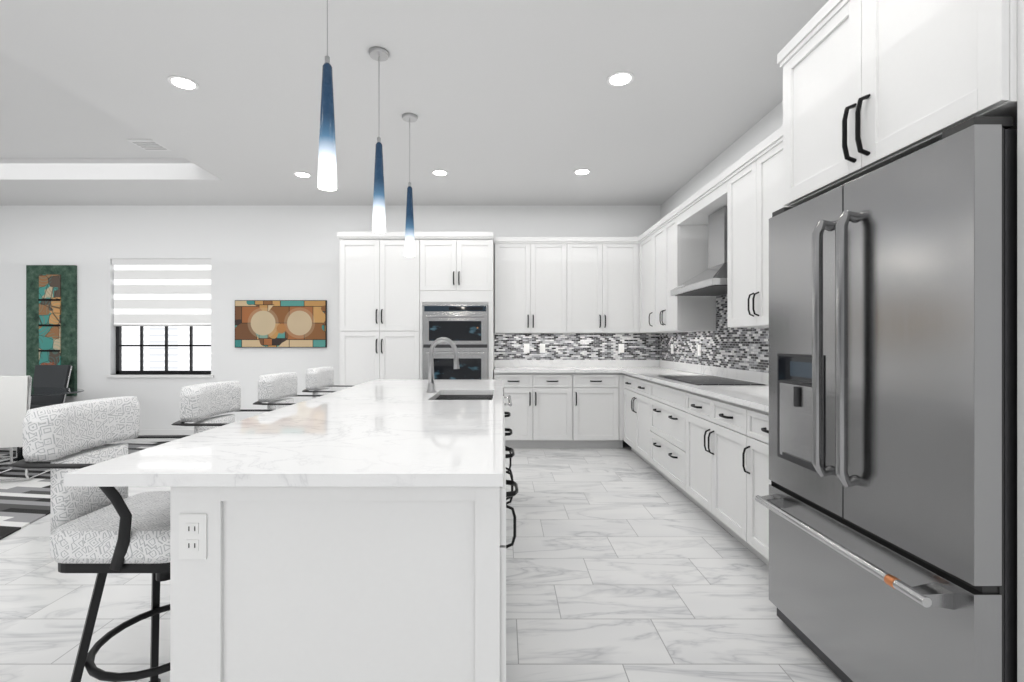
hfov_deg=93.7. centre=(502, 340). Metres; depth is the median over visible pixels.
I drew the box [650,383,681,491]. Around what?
base cabinet
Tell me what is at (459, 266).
upper cabinet
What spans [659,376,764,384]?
cooktop
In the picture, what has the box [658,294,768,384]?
tile backsplash
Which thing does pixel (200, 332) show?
backdrop
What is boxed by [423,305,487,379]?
wall oven
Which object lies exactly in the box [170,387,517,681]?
kitchen island
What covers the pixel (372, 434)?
island countertop
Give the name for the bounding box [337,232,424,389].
tall cabinet
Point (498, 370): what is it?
countertop
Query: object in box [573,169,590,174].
recessed light
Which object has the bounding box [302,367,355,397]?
bar stool
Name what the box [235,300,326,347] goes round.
art
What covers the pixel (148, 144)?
ceiling vent
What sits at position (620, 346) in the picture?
outlet
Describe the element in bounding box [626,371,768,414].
countertop
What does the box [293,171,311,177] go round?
recessed light
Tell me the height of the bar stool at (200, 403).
1.045 m
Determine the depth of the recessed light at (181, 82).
3.20 m
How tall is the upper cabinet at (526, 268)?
1.144 m
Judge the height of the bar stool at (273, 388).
1.045 m
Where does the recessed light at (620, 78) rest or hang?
in the ceiling
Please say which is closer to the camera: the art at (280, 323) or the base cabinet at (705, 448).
the base cabinet at (705, 448)
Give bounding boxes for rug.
[0,441,169,539]
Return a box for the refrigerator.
[755,116,1016,681]
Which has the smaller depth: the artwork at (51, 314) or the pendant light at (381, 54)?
the pendant light at (381, 54)
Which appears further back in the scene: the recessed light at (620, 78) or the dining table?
the dining table
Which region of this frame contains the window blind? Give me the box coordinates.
[112,259,210,325]
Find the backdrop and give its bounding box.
[122,326,210,370]
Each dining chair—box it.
[0,376,50,481]
[30,365,71,408]
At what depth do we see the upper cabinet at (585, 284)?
5.76 m
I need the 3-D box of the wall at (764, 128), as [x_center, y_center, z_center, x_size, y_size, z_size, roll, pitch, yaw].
[2.080,-0.392,1.100,0.150,3.270,10.600,0,0,0]
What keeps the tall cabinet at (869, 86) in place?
on the floor
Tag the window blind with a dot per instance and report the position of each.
(162, 292)
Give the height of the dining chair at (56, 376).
0.928 m
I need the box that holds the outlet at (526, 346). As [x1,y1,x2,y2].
[524,344,528,352]
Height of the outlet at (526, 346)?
0.114 m
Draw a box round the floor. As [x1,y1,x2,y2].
[0,439,842,681]
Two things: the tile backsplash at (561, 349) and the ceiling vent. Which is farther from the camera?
the tile backsplash at (561, 349)
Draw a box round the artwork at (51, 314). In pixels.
[26,265,76,395]
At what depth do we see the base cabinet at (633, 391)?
5.00 m
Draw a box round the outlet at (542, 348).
[540,344,544,352]
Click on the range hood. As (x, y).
(711, 280)
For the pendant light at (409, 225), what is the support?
hanging from the ceiling
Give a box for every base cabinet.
[494,375,577,447]
[578,375,617,447]
[618,371,649,464]
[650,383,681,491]
[682,391,737,539]
[738,407,770,565]
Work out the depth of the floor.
2.33 m
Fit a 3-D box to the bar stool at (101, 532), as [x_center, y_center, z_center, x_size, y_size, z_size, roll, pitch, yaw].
[-1.150,0.721,1.540,0.550,1.045,0.452,0,0,0]
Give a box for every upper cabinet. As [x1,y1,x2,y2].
[425,232,493,307]
[495,237,558,332]
[559,237,634,332]
[635,224,654,332]
[655,206,718,332]
[723,126,782,327]
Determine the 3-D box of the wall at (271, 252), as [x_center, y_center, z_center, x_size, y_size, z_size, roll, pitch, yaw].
[-3.498,-0.392,6.160,11.405,3.270,0.180,0,0,0]
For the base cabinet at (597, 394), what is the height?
0.882 m
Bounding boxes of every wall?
[0,205,660,438]
[661,101,782,332]
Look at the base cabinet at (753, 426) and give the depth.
2.64 m
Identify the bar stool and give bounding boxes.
[8,396,189,681]
[171,381,275,433]
[253,372,322,408]
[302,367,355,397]
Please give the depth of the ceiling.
3.41 m
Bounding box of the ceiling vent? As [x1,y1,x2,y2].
[127,139,170,150]
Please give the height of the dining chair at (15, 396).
0.928 m
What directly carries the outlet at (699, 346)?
attached to the tile backsplash at (742, 354)
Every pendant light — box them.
[318,0,336,190]
[369,47,388,232]
[402,113,417,256]
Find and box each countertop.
[63,381,502,488]
[494,367,673,374]
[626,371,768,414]
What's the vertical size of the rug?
0.012 m
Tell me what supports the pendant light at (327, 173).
hanging from the ceiling
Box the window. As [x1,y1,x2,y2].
[116,326,210,373]
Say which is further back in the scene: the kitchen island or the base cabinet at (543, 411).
the base cabinet at (543, 411)
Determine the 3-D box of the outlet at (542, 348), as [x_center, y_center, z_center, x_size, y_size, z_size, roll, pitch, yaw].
[0.500,0.093,6.086,0.070,0.114,0.007,0,0,0]
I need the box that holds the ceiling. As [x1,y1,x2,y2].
[0,0,828,204]
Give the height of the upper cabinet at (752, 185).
1.144 m
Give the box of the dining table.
[0,387,83,465]
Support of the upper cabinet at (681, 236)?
attached to the wall at (764, 128)
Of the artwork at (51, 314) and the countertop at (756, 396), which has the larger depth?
the artwork at (51, 314)
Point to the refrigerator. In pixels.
(889, 501)
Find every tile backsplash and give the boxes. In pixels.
[494,333,657,366]
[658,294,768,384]
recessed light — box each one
[167,76,198,89]
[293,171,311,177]
[431,170,448,175]
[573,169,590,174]
[607,71,633,86]
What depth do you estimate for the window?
6.19 m
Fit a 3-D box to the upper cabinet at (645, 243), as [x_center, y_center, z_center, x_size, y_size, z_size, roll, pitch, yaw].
[1.781,-0.669,5.468,0.441,1.144,0.603,0,0,0]
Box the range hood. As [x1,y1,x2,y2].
[670,206,726,295]
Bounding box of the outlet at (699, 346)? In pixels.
[698,345,700,355]
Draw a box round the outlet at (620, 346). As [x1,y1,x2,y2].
[618,344,623,352]
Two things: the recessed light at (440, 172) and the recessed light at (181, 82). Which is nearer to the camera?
the recessed light at (181, 82)
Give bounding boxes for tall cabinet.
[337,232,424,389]
[777,0,1023,681]

